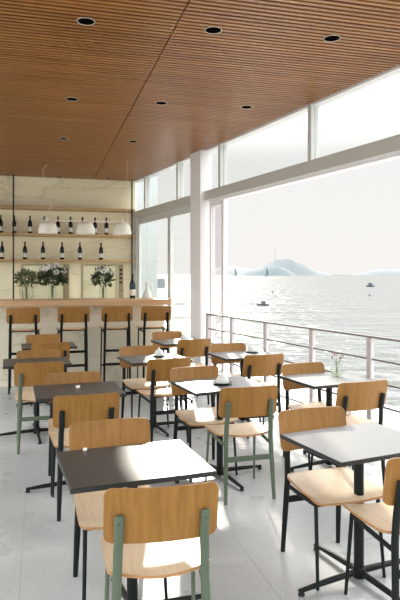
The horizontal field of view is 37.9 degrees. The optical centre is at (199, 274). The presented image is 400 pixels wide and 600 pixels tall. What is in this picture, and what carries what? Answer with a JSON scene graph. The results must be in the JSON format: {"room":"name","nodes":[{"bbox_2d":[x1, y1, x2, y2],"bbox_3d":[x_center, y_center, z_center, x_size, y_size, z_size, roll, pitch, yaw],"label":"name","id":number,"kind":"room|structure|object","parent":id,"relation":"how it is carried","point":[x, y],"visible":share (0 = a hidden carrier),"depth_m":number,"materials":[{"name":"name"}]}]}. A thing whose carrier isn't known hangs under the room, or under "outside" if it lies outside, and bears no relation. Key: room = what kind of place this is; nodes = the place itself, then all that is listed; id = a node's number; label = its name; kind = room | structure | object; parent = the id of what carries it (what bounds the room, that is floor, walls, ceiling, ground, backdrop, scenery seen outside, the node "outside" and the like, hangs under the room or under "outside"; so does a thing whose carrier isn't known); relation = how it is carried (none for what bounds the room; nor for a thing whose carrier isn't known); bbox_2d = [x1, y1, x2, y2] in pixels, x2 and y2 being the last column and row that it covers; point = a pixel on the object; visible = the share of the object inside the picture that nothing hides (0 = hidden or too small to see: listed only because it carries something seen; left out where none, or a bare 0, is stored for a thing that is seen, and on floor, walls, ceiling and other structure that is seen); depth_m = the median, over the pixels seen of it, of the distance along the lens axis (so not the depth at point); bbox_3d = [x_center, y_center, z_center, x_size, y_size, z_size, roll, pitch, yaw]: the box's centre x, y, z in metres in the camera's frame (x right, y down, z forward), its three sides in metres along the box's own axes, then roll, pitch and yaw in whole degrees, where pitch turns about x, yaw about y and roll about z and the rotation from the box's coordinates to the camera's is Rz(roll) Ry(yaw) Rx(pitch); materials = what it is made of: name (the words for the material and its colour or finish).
{"room":"seaside restaurant","nodes":[
{"label":"seaside restaurant","id":0,"kind":"room"},
{"bbox_2d":[0,176,134,298],"bbox_3d":[-3.639,-0.215,10.328,4.977,3.630,0.200,0,0,-15],"label":"wall","id":1,"kind":"structure","parent":0,"point":[28,191],"depth_m":10.54,"materials":[{"name":"beige stone"}]},
{"bbox_2d":[22,264,63,298],"bbox_3d":[-2.807,0.237,10.437,0.730,0.835,0.020,0,0,-15],"label":"wall mirror","id":2,"kind":"object","parent":1,"relation":"attached to","point":[39,291],"visible":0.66,"depth_m":10.41,"materials":[{"name":"beige mirror"}]},
{"bbox_2d":[64,265,68,297],"bbox_3d":[-2.412,0.126,10.538,0.070,0.578,0.032,0,0,-15],"label":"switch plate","id":3,"kind":"object","parent":1,"relation":"attached to","point":[66,284],"visible":0.6,"depth_m":10.52,"materials":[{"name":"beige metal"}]},
{"bbox_2d":[0,174,134,298],"bbox_3d":[-3.547,-0.535,10.098,4.835,2.381,0.284,0,0,-15],"label":"wall shelving","id":4,"kind":"object","parent":1,"relation":"attached to","point":[7,207],"visible":0.89,"depth_m":10.35,"materials":[{"name":"brown wood"}]},
{"bbox_2d":[0,215,2,232],"bbox_3d":[-3.456,-0.877,10.118,0.077,0.313,0.077,0,0,-15],"label":"wine bottle","id":5,"kind":"object","parent":4,"relation":"on","point":[1,221],"visible":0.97,"depth_m":10.09,"materials":[{"name":"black glass"}]},
{"bbox_2d":[0,241,3,258],"bbox_3d":[-3.435,-0.422,10.124,0.077,0.313,0.077,0,0,1],"label":"wine bottle","id":6,"kind":"object","parent":4,"relation":"on","point":[2,246],"visible":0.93,"depth_m":10.09,"materials":[{"name":"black glass"}]},
{"bbox_2d":[12,215,15,232],"bbox_3d":[-3.242,-0.877,10.176,0.077,0.313,0.077,0,0,-9],"label":"wine bottle","id":7,"kind":"object","parent":4,"relation":"on","point":[14,215],"visible":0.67,"depth_m":10.15,"materials":[{"name":"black glass"}]},
{"bbox_2d":[23,242,26,258],"bbox_3d":[-3.068,-0.422,10.223,0.077,0.313,0.077,0,0,-13],"label":"wine bottle","id":8,"kind":"object","parent":4,"relation":"on","point":[24,247],"visible":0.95,"depth_m":10.19,"materials":[{"name":"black glass"}]},
{"bbox_2d":[28,216,31,232],"bbox_3d":[-2.985,-0.877,10.246,0.077,0.313,0.077,0,0,-3],"label":"wine bottle","id":9,"kind":"object","parent":4,"relation":"on","point":[29,221],"visible":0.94,"depth_m":10.21,"materials":[{"name":"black glass"}]},
{"bbox_2d":[41,242,44,258],"bbox_3d":[-2.773,-0.422,10.303,0.077,0.313,0.077,0,0,0],"label":"wine bottle","id":10,"kind":"object","parent":4,"relation":"on","point":[42,247],"visible":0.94,"depth_m":10.27,"materials":[{"name":"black glass"}]},
{"bbox_2d":[56,216,59,233],"bbox_3d":[-2.524,-0.877,10.371,0.077,0.313,0.077,0,0,0],"label":"wine bottle","id":11,"kind":"object","parent":4,"relation":"on","point":[57,222],"visible":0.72,"depth_m":10.35,"materials":[{"name":"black glass"}]},
{"bbox_2d":[60,242,63,258],"bbox_3d":[-2.457,-0.422,10.389,0.077,0.313,0.077,0,0,-1],"label":"wine bottle","id":12,"kind":"object","parent":4,"relation":"on","point":[61,248],"visible":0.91,"depth_m":10.36,"materials":[{"name":"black glass"}]},
{"bbox_2d":[68,217,72,233],"bbox_3d":[-2.314,-0.877,10.428,0.077,0.313,0.077,0,0,-16],"label":"wine bottle","id":13,"kind":"object","parent":4,"relation":"on","point":[70,225],"visible":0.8,"depth_m":10.40,"materials":[{"name":"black glass"}]},
{"bbox_2d":[78,242,81,259],"bbox_3d":[-2.154,-0.422,10.471,0.077,0.313,0.077,0,0,-13],"label":"wine bottle","id":14,"kind":"object","parent":4,"relation":"on","point":[79,248],"visible":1,"depth_m":10.44,"materials":[{"name":"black glass"}]},
{"bbox_2d":[93,217,96,233],"bbox_3d":[-1.897,-0.877,10.541,0.077,0.313,0.077,0,0,0],"label":"wine bottle","id":15,"kind":"object","parent":4,"relation":"on","point":[94,223],"visible":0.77,"depth_m":10.52,"materials":[{"name":"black glass"}]},
{"bbox_2d":[99,243,102,259],"bbox_3d":[-1.793,-0.422,10.569,0.077,0.313,0.077,0,0,-26],"label":"wine bottle","id":16,"kind":"object","parent":4,"relation":"on","point":[100,248],"visible":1,"depth_m":10.54,"materials":[{"name":"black glass"}]},
{"bbox_2d":[104,218,108,233],"bbox_3d":[-1.700,-0.877,10.594,0.077,0.313,0.077,0,0,-15],"label":"wine bottle","id":17,"kind":"object","parent":4,"relation":"on","point":[106,230],"visible":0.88,"depth_m":10.57,"materials":[{"name":"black glass"}]},
{"bbox_2d":[82,265,116,297],"bbox_3d":[-1.844,0.237,10.698,0.635,0.835,0.020,0,0,-15],"label":"wall mirror","id":18,"kind":"object","parent":1,"relation":"attached to","point":[88,290],"visible":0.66,"depth_m":10.67,"materials":[{"name":"beige mirror"}]},
{"bbox_2d":[119,265,122,297],"bbox_3d":[-1.464,0.129,10.795,0.055,0.592,0.032,0,0,-15],"label":"switch plate","id":19,"kind":"object","parent":1,"relation":"attached to","point":[120,266],"visible":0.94,"depth_m":10.78,"materials":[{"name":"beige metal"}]},
{"bbox_2d":[133,218,137,297],"bbox_3d":[-1.177,0.285,10.812,0.148,2.630,0.287,0,0,-15],"label":"trim","id":20,"kind":"structure","parent":1,"relation":"attached to","point":[135,221],"depth_m":10.71,"materials":[{"name":"white"}]},
{"bbox_2d":[133,134,399,218],"bbox_3d":[1.617,-1.095,5.046,2.525,0.130,12.895,0,0,-15],"label":"trim","id":21,"kind":"structure","parent":1,"relation":"attached to","point":[391,144],"depth_m":6.14,"materials":[{"name":"grey metal"}]},
{"bbox_2d":[144,176,149,208],"bbox_3d":[-1.027,-1.445,10.583,0.141,0.570,0.644,0,0,-15],"label":"window","id":22,"kind":"structure","parent":21,"relation":"on","point":[146,179],"depth_m":10.28,"materials":[{"name":"white paint"}]},
{"bbox_2d":[176,162,183,198],"bbox_3d":[-0.575,-1.445,9.643,0.287,0.570,1.434,0,0,-15],"label":"mullion","id":23,"kind":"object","parent":21,"relation":"on","point":[179,166],"depth_m":8.99,"materials":[{"name":"white paint"}]},
{"bbox_2d":[218,144,226,186],"bbox_3d":[0.041,-1.445,8.360,0.280,0.570,1.394,0,0,-15],"label":"mullion","id":24,"kind":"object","parent":21,"relation":"on","point":[222,149],"depth_m":7.72,"materials":[{"name":"white paint"}]},
{"bbox_2d":[209,151,399,202],"bbox_3d":[2.311,-1.010,3.602,1.901,0.040,9.738,0,0,-15],"label":"trim","id":25,"kind":"structure","parent":21,"relation":"attached to","point":[394,155],"depth_m":5.85,"materials":[{"name":"white paint"}]},
{"bbox_2d":[308,104,318,160],"bbox_3d":[0.775,-1.445,6.834,0.386,0.570,1.964,0,0,-15],"label":"mullion","id":26,"kind":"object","parent":21,"relation":"on","point":[313,110],"depth_m":5.93,"materials":[{"name":"white paint"}]},
{"bbox_2d":[134,65,399,182],"bbox_3d":[1.631,-1.865,5.052,2.495,0.290,12.889,0,0,-15],"label":"trim","id":27,"kind":"structure","parent":1,"relation":"attached to","point":[392,72],"depth_m":6.19,"materials":[{"name":"white paint"}]},
{"bbox_2d":[135,176,156,297],"bbox_3d":[-1.632,1.850,12.198,1.430,11.500,0.400,0,0,-15],"label":"wall","id":28,"kind":"structure","parent":0,"point":[149,230],"depth_m":12.15,"materials":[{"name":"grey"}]},
{"bbox_2d":[157,278,164,287],"bbox_3d":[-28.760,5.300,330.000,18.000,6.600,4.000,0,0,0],"label":"sign","id":29,"kind":"object","parent":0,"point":[160,281],"visible":0.24,"depth_m":327.97,"materials":[{"name":"grey"}]},
{"bbox_2d":[0,0,399,180],"bbox_3d":[-0.806,-1.758,4.316,7.302,0.055,12.752,0,0,-15],"label":"ceiling","id":30,"kind":"structure","parent":0,"point":[272,57],"depth_m":4.92,"materials":[{"name":"brown wood"}]},
{"bbox_2d":[65,97,78,100],"bbox_3d":[-1.262,-1.728,5.750,0.126,0.004,0.126,0,0,-15],"label":"recessed light","id":31,"kind":"object","parent":30,"relation":"in","point":[67,98],"visible":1,"depth_m":5.76,"materials":[{"name":"black metal"}]},
{"bbox_2d":[38,165,130,234],"bbox_3d":[-1.769,-1.169,8.939,1.374,1.127,0.745,0,0,-15],"label":"pendant lamp","id":32,"kind":"object","parent":30,"relation":"hanging from","point":[47,226],"visible":1,"depth_m":8.63,"materials":[{"name":"white metal"}]},
{"bbox_2d":[77,17,94,25],"bbox_3d":[-0.779,-1.728,3.985,0.126,0.004,0.126,0,0,-15],"label":"recessed light","id":33,"kind":"object","parent":30,"relation":"in","point":[85,21],"visible":1,"depth_m":3.99,"materials":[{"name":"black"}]},
{"bbox_2d":[155,101,166,104],"bbox_3d":[-0.392,-1.728,5.882,0.126,0.004,0.126,0,0,-15],"label":"recessed light","id":34,"kind":"object","parent":30,"relation":"in","point":[157,102],"visible":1,"depth_m":5.89,"materials":[{"name":"black metal"}]},
{"bbox_2d":[204,26,221,33],"bbox_3d":[0.094,-1.728,4.128,0.126,0.004,0.126,0,0,-15],"label":"recessed light","id":35,"kind":"object","parent":30,"relation":"in","point":[213,29],"visible":1,"depth_m":4.13,"materials":[{"name":"black metal"}]},
{"bbox_2d":[241,105,251,108],"bbox_3d":[0.481,-1.728,6.026,0.126,0.004,0.126,0,0,-15],"label":"recessed light","id":36,"kind":"object","parent":30,"relation":"in","point":[244,106],"visible":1,"depth_m":6.04,"materials":[{"name":"black metal"}]},
{"bbox_2d":[323,35,340,41],"bbox_3d":[0.967,-1.728,4.271,0.126,0.004,0.126,0,0,-15],"label":"recessed light","id":37,"kind":"object","parent":30,"relation":"in","point":[330,38],"visible":1,"depth_m":4.27,"materials":[{"name":"black metal"}]},
{"bbox_2d":[0,381,399,599],"bbox_3d":[-0.779,1.750,4.451,7.425,0.300,13.000,0,0,-15],"label":"floor","id":38,"kind":"structure","parent":0,"point":[247,561],"depth_m":3.59,"materials":[{"name":"stone"}]},
{"bbox_2d":[6,308,40,393],"bbox_3d":[-2.416,1.023,8.015,0.436,1.155,0.475,0,0,-13],"label":"bar stool","id":39,"kind":"object","parent":38,"relation":"on","point":[13,315],"visible":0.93,"depth_m":7.81,"materials":[{"name":"brown wood"}]},
{"bbox_2d":[0,356,71,443],"bbox_3d":[-1.636,1.235,5.846,0.772,0.730,0.752,0,0,-18],"label":"cafe table","id":40,"kind":"object","parent":38,"relation":"on","point":[7,363],"visible":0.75,"depth_m":5.82,"materials":[{"name":"black metal"}]},
{"bbox_2d":[16,349,59,426],"bbox_3d":[-1.625,1.194,5.887,0.436,0.813,0.476,0,0,-17],"label":"dining chair","id":41,"kind":"object","parent":38,"relation":"on","point":[46,353],"visible":0.31,"depth_m":6.08,"materials":[{"name":"brown wood"}]},
{"bbox_2d":[14,361,63,453],"bbox_3d":[-1.503,1.194,5.449,0.436,0.813,0.476,0,0,-16],"label":"dining chair","id":42,"kind":"object","parent":38,"relation":"on","point":[25,374],"visible":0.59,"depth_m":5.23,"materials":[{"name":"brown wood"}]},
{"bbox_2d":[26,334,59,343],"bbox_3d":[-1.990,1.194,7.446,0.436,0.813,0.476,0,0,-18],"label":"dining chair","id":43,"kind":"object","parent":38,"relation":"on","point":[42,338],"visible":0.16,"depth_m":7.65,"materials":[{"name":"brown wood"}]},
{"bbox_2d":[16,342,76,406],"bbox_3d":[-1.863,1.235,7.183,0.772,0.730,0.752,0,0,-18],"label":"cafe table","id":44,"kind":"object","parent":38,"relation":"on","point":[27,346],"visible":0.23,"depth_m":7.08,"materials":[{"name":"black metal"}]},
{"bbox_2d":[31,342,69,413],"bbox_3d":[-1.790,1.194,6.946,0.436,0.813,0.476,0,0,-18],"label":"dining chair","id":45,"kind":"object","parent":38,"relation":"on","point":[63,347],"visible":0.27,"depth_m":6.76,"materials":[{"name":"brown wood"}]},
{"bbox_2d":[45,371,100,495],"bbox_3d":[-0.955,1.194,4.494,0.436,0.813,0.476,0,0,-18],"label":"dining chair","id":46,"kind":"object","parent":38,"relation":"on","point":[84,376],"visible":0.25,"depth_m":4.65,"materials":[{"name":"brown wood"}]},
{"bbox_2d":[56,307,89,370],"bbox_3d":[-1.787,1.023,8.185,0.436,1.155,0.475,0,0,-17],"label":"bar stool","id":47,"kind":"object","parent":38,"relation":"on","point":[65,314],"visible":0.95,"depth_m":8.01,"materials":[{"name":"brown wood"}]},
{"bbox_2d":[25,381,126,492],"bbox_3d":[-0.921,1.235,4.413,0.772,0.730,0.752,0,0,-18],"label":"cafe table","id":48,"kind":"object","parent":38,"relation":"on","point":[42,393],"visible":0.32,"depth_m":4.37,"materials":[{"name":"black metal"}]},
{"bbox_2d":[50,392,119,521],"bbox_3d":[-0.805,1.194,4.043,0.436,0.813,0.476,0,0,-17],"label":"dining chair","id":49,"kind":"object","parent":38,"relation":"on","point":[68,410],"visible":0.59,"depth_m":3.83,"materials":[{"name":"brown wood"}]},
{"bbox_2d":[0,297,170,386],"bbox_3d":[-2.951,0.983,8.328,5.060,1.235,0.600,0,0,-15],"label":"bar counter","id":50,"kind":"object","parent":38,"relation":"on","point":[115,339],"depth_m":8.58,"materials":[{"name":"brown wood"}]},
{"bbox_2d":[12,268,40,298],"bbox_3d":[-2.518,0.130,8.502,0.415,0.468,0.408,0,0,-15],"label":"flower vase","id":51,"kind":"object","parent":50,"relation":"on","point":[25,273],"visible":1,"depth_m":8.46,"materials":[{"name":"clear glass"}]},
{"bbox_2d":[37,263,68,297],"bbox_3d":[-2.174,0.097,8.611,0.470,0.535,0.475,0,0,-15],"label":"flower vase","id":52,"kind":"object","parent":50,"relation":"on","point":[51,272],"visible":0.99,"depth_m":8.53,"materials":[{"name":"clear glass"}]},
{"bbox_2d":[0,297,170,306],"bbox_3d":[-2.951,0.407,8.328,5.060,0.085,0.600,0,0,-15],"label":"countertop","id":53,"kind":"structure","parent":50,"relation":"on","point":[66,301],"depth_m":8.43,"materials":[{"name":"brown wood"}]},
{"bbox_2d":[90,265,115,297],"bbox_3d":[-1.466,0.109,8.826,0.397,0.511,0.397,0,0,-15],"label":"flower vase","id":54,"kind":"object","parent":50,"relation":"on","point":[101,271],"visible":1,"depth_m":8.77,"materials":[{"name":"clear glass"}]},
{"bbox_2d":[130,274,135,297],"bbox_3d":[-1.034,0.177,8.941,0.092,0.374,0.092,0,0,-15],"label":"wine bottle","id":55,"kind":"object","parent":50,"relation":"on","point":[132,283],"visible":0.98,"depth_m":8.91,"materials":[{"name":"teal glass"}]},
{"bbox_2d":[142,282,152,297],"bbox_3d":[-0.809,0.239,9.033,0.173,0.250,0.160,0,0,-15],"label":"glass jug","id":56,"kind":"object","parent":50,"relation":"on","point":[147,294],"visible":0.98,"depth_m":9.00,"materials":[{"name":"white ceramic"}]},
{"bbox_2d":[99,306,132,381],"bbox_3d":[-1.204,1.023,8.343,0.436,1.155,0.475,0,0,-14],"label":"bar stool","id":57,"kind":"object","parent":38,"relation":"on","point":[115,313],"visible":0.94,"depth_m":8.15,"materials":[{"name":"brown wood"}]},
{"bbox_2d":[69,417,167,599],"bbox_3d":[-0.419,1.194,2.951,0.436,0.813,0.476,0,0,-19],"label":"dining chair","id":58,"kind":"object","parent":38,"relation":"on","point":[89,506],"visible":0.41,"depth_m":3.08,"materials":[{"name":"brown wood"}]},
{"bbox_2d":[56,439,216,599],"bbox_3d":[-0.316,1.235,2.722,0.772,0.730,0.752,0,0,-20],"label":"cafe table","id":59,"kind":"object","parent":38,"relation":"on","point":[131,465],"visible":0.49,"depth_m":2.66,"materials":[{"name":"grey laminate"}]},
{"bbox_2d":[119,345,169,426],"bbox_3d":[-0.599,1.194,6.229,0.436,0.813,0.476,0,0,-23],"label":"dining chair","id":60,"kind":"object","parent":38,"relation":"on","point":[133,385],"visible":0.71,"depth_m":6.32,"materials":[{"name":"brown wood"}]},
{"bbox_2d":[136,306,170,382],"bbox_3d":[-0.677,1.023,8.486,0.436,1.155,0.475,0,0,-16],"label":"bar stool","id":61,"kind":"object","parent":38,"relation":"on","point":[148,313],"visible":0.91,"depth_m":8.29,"materials":[{"name":"brown wood"}]},
{"bbox_2d":[138,210,168,305],"bbox_3d":[-0.796,0.285,10.031,0.316,2.630,1.449,0,0,-15],"label":"window","id":62,"kind":"structure","parent":38,"relation":"on","point":[162,215],"depth_m":10.64,"materials":[{"name":"white"}]},
{"bbox_2d":[117,353,191,436],"bbox_3d":[-0.480,1.235,6.076,0.772,0.730,0.752,0,0,-24],"label":"cafe table","id":63,"kind":"object","parent":38,"relation":"on","point":[137,359],"visible":0.44,"depth_m":6.05,"materials":[{"name":"black metal"}]},
{"bbox_2d":[152,347,165,356],"bbox_3d":[-0.437,0.821,6.202,0.160,0.097,0.160,0,0,-15],"label":"dish","id":64,"kind":"object","parent":63,"relation":"on","point":[158,353],"visible":1,"depth_m":6.17,"materials":[{"name":"white ceramic"}]},
{"bbox_2d":[101,481,218,599],"bbox_3d":[-0.180,1.194,2.388,0.436,0.813,0.476,0,0,-11],"label":"dining chair","id":65,"kind":"object","parent":38,"relation":"on","point":[150,532],"visible":1,"depth_m":2.20,"materials":[{"name":"brown wood"}]},
{"bbox_2d":[136,357,190,442],"bbox_3d":[-0.358,1.194,5.686,0.436,0.813,0.476,0,0,-21],"label":"dining chair","id":66,"kind":"object","parent":38,"relation":"on","point":[158,370],"visible":0.77,"depth_m":5.47,"materials":[{"name":"brown wood"}]},
{"bbox_2d":[152,331,192,362],"bbox_3d":[-0.377,1.194,7.875,0.436,0.813,0.476,0,0,-23],"label":"dining chair","id":67,"kind":"object","parent":38,"relation":"on","point":[162,335],"visible":0.3,"depth_m":8.06,"materials":[{"name":"brown wood"}]},
{"bbox_2d":[151,338,196,402],"bbox_3d":[-0.256,1.235,7.618,0.772,0.730,0.752,0,0,-23],"label":"cafe table","id":68,"kind":"object","parent":38,"relation":"on","point":[166,342],"visible":0.25,"depth_m":7.49,"materials":[{"name":"black metal"}]},
{"bbox_2d":[179,333,189,339],"bbox_3d":[-0.203,0.821,7.747,0.160,0.097,0.160,0,0,-15],"label":"dish","id":69,"kind":"object","parent":68,"relation":"on","point":[184,336],"visible":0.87,"depth_m":7.71,"materials":[{"name":"white ceramic"}]},
{"bbox_2d":[169,205,189,352],"bbox_3d":[-0.282,0.285,8.963,0.210,2.630,0.879,0,0,-15],"label":"window","id":70,"kind":"structure","parent":38,"relation":"on","point":[186,209],"depth_m":9.31,"materials":[{"name":"white metal"}]},
{"bbox_2d":[168,338,210,406],"bbox_3d":[-0.140,1.194,7.310,0.436,0.813,0.476,0,0,-21],"label":"dining chair","id":71,"kind":"object","parent":38,"relation":"on","point":[190,347],"visible":0.58,"depth_m":7.11,"materials":[{"name":"brown wood"}]},
{"bbox_2d":[190,150,211,364],"bbox_3d":[0.012,-0.075,8.292,0.236,3.350,0.361,0,0,-15],"label":"column","id":72,"kind":"structure","parent":38,"relation":"on","point":[201,160],"depth_m":8.15,"materials":[{"name":"white paint"}]},
{"bbox_2d":[170,365,237,481],"bbox_3d":[0.028,1.194,4.782,0.436,0.813,0.476,0,0,-22],"label":"dining chair","id":73,"kind":"object","parent":38,"relation":"on","point":[194,418],"visible":0.68,"depth_m":4.88,"materials":[{"name":"brown wood"}]},
{"bbox_2d":[209,199,227,374],"bbox_3d":[0.246,0.305,7.874,0.135,2.590,0.421,0,0,-15],"label":"door","id":74,"kind":"structure","parent":38,"relation":"on","point":[223,203],"depth_m":7.72,"materials":[{"name":"white paint"}]},
{"bbox_2d":[171,376,267,490],"bbox_3d":[0.157,1.235,4.643,0.772,0.730,0.752,0,0,-23],"label":"cafe table","id":75,"kind":"object","parent":38,"relation":"on","point":[196,387],"visible":0.66,"depth_m":4.62,"materials":[{"name":"black metal"}]},
{"bbox_2d":[213,372,231,384],"bbox_3d":[0.178,0.821,4.638,0.160,0.097,0.160,0,0,-15],"label":"dish","id":76,"kind":"object","parent":75,"relation":"on","point":[222,379],"visible":1,"depth_m":4.60,"materials":[{"name":"grey ceramic"}]},
{"bbox_2d":[210,343,260,421],"bbox_3d":[0.391,1.194,6.465,0.436,0.813,0.476,0,0,-21],"label":"dining chair","id":77,"kind":"object","parent":38,"relation":"on","point":[224,347],"visible":0.42,"depth_m":6.64,"materials":[{"name":"brown wood"}]},
{"bbox_2d":[207,350,273,421],"bbox_3d":[0.472,1.235,6.365,0.772,0.730,0.752,0,0,-21],"label":"cafe table","id":78,"kind":"object","parent":38,"relation":"on","point":[231,355],"visible":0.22,"depth_m":6.34,"materials":[{"name":"black metal"}]},
{"bbox_2d":[245,344,258,352],"bbox_3d":[0.580,0.821,6.508,0.160,0.097,0.160,0,0,-15],"label":"dish","id":79,"kind":"object","parent":78,"relation":"on","point":[251,349],"visible":1,"depth_m":6.47,"materials":[{"name":"white ceramic"}]},
{"bbox_2d":[204,385,277,504],"bbox_3d":[0.294,1.194,4.310,0.436,0.813,0.476,0,0,-16],"label":"dining chair","id":80,"kind":"object","parent":38,"relation":"on","point":[236,402],"visible":1,"depth_m":4.13,"materials":[{"name":"brown wood"}]},
{"bbox_2d":[243,353,283,438],"bbox_3d":[0.567,1.194,5.958,0.436,0.813,0.476,0,0,-20],"label":"dining chair","id":81,"kind":"object","parent":38,"relation":"on","point":[268,364],"visible":0.53,"depth_m":5.76,"materials":[{"name":"brown wood"}]},
{"bbox_2d":[206,313,399,420],"bbox_3d":[2.229,1.067,3.542,1.835,1.067,9.689,0,0,-15],"label":"railing","id":82,"kind":"object","parent":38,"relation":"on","point":[369,357],"visible":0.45,"depth_m":5.82,"materials":[{"name":"grey metal"}]},
{"bbox_2d":[281,362,350,470],"bbox_3d":[0.986,1.194,4.990,0.436,0.813,0.476,0,0,-22],"label":"dining chair","id":83,"kind":"object","parent":38,"relation":"on","point":[306,367],"visible":0.43,"depth_m":5.14,"materials":[{"name":"brown wood"}]},
{"bbox_2d":[280,371,375,471],"bbox_3d":[1.083,1.235,4.894,0.772,0.730,0.752,0,0,-22],"label":"cafe table","id":84,"kind":"object","parent":38,"relation":"on","point":[328,380],"visible":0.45,"depth_m":4.86,"materials":[{"name":"black metal"}]},
{"bbox_2d":[330,352,343,372],"bbox_3d":[1.174,0.766,4.980,0.130,0.207,0.120,0,0,-15],"label":"bud vase","id":85,"kind":"object","parent":84,"relation":"on","point":[335,352],"visible":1,"depth_m":4.97,"materials":[{"name":"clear glass"}]},
{"bbox_2d":[278,406,385,590],"bbox_3d":[0.718,1.194,3.227,0.436,0.813,0.476,0,0,-18],"label":"dining chair","id":86,"kind":"object","parent":38,"relation":"on","point":[329,486],"visible":0.75,"depth_m":3.33,"materials":[{"name":"brown wood"}]},
{"bbox_2d":[280,422,399,599],"bbox_3d":[0.836,1.235,3.071,0.772,0.730,0.752,0,0,-24],"label":"cafe table","id":87,"kind":"object","parent":38,"relation":"on","point":[356,445],"visible":0.91,"depth_m":3.04,"materials":[{"name":"grey laminate"}]},
{"bbox_2d":[310,379,387,484],"bbox_3d":[1.141,1.194,4.508,0.436,0.813,0.476,0,0,-20],"label":"dining chair","id":88,"kind":"object","parent":38,"relation":"on","point":[368,395],"visible":0.54,"depth_m":4.32,"materials":[{"name":"brown wood"}]},
{"bbox_2d":[343,457,399,599],"bbox_3d":[0.972,1.194,2.753,0.436,0.813,0.476,0,0,-13],"label":"dining chair","id":89,"kind":"object","parent":38,"relation":"on","point":[384,517],"visible":1,"depth_m":2.57,"materials":[{"name":"brown wood"}]},
{"bbox_3d":[2.996,1.912,4.099,3.752,0.375,12.267,0,0,-15],"label":"deck base","id":90,"kind":"object","parent":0,"visible":0},
{"bbox_2d":[219,372,399,430],"bbox_3d":[2.989,1.670,4.096,3.737,0.100,12.264,0,0,-15],"label":"deck","id":91,"kind":"object","parent":90,"relation":"on","point":[391,419],"visible":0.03,"depth_m":7.38,"materials":[{"name":"white paint"}]},
{"label":"outside","id":92,"kind":"structure","parent":0,"visible":0},
{"bbox_2d":[157,275,399,407],"bbox_3d":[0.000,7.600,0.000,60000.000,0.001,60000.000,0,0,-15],"label":"sea","id":93,"kind":"structure","parent":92,"point":[343,303],"depth_m":108.13,"materials":[{"name":"liquid"}]},
{"bbox_2d":[167,295,189,304],"bbox_3d":[-6.101,7.581,149.968,7.245,4.467,6.121,0,0,0],"label":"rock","id":94,"kind":"object","parent":93,"relation":"in","point":[177,300],"visible":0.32,"depth_m":147.76,"materials":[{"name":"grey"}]},
{"bbox_2d":[173,310,189,317],"bbox_3d":[-4.026,7.650,104.062,5.481,2.714,4.204,0,0,0],"label":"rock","id":95,"kind":"object","parent":93,"relation":"in","point":[176,313],"visible":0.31,"depth_m":102.52,"materials":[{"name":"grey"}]},
{"bbox_2d":[215,266,250,274],"bbox_3d":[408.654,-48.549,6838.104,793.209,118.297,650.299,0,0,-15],"label":"island","id":96,"kind":"object","parent":93,"relation":"in","point":[231,269],"visible":0.4,"depth_m":6772.59,"materials":[{"name":"grey"}]},
{"bbox_2d":[257,301,268,305],"bbox_3d":[15.246,7.042,142.024,2.914,1.240,1.240,0,0,15],"label":"motorboat","id":97,"kind":"object","parent":93,"relation":"on","point":[263,303],"visible":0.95,"depth_m":141.63,"materials":[{"name":"grey"}]},
{"bbox_2d":[241,265,295,275],"bbox_3d":[452.697,-27.590,3809.740,451.662,76.381,356.260,0,0,-15],"label":"headland","id":98,"kind":"structure","parent":93,"relation":"in","point":[273,270],"depth_m":3735.61,"materials":[{"name":"grey"}]},
{"bbox_2d":[237,259,330,274],"bbox_3d":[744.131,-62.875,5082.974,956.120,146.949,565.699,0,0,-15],"label":"island","id":99,"kind":"object","parent":93,"relation":"in","point":[296,268],"visible":0.54,"depth_m":5050.81,"materials":[{"name":"grey"}]},
{"bbox_2d":[351,269,399,274],"bbox_3d":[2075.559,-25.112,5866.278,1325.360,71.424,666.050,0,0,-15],"label":"island","id":100,"kind":"object","parent":93,"relation":"in","point":[379,271],"visible":0.82,"depth_m":5754.84,"materials":[{"name":"grey"}]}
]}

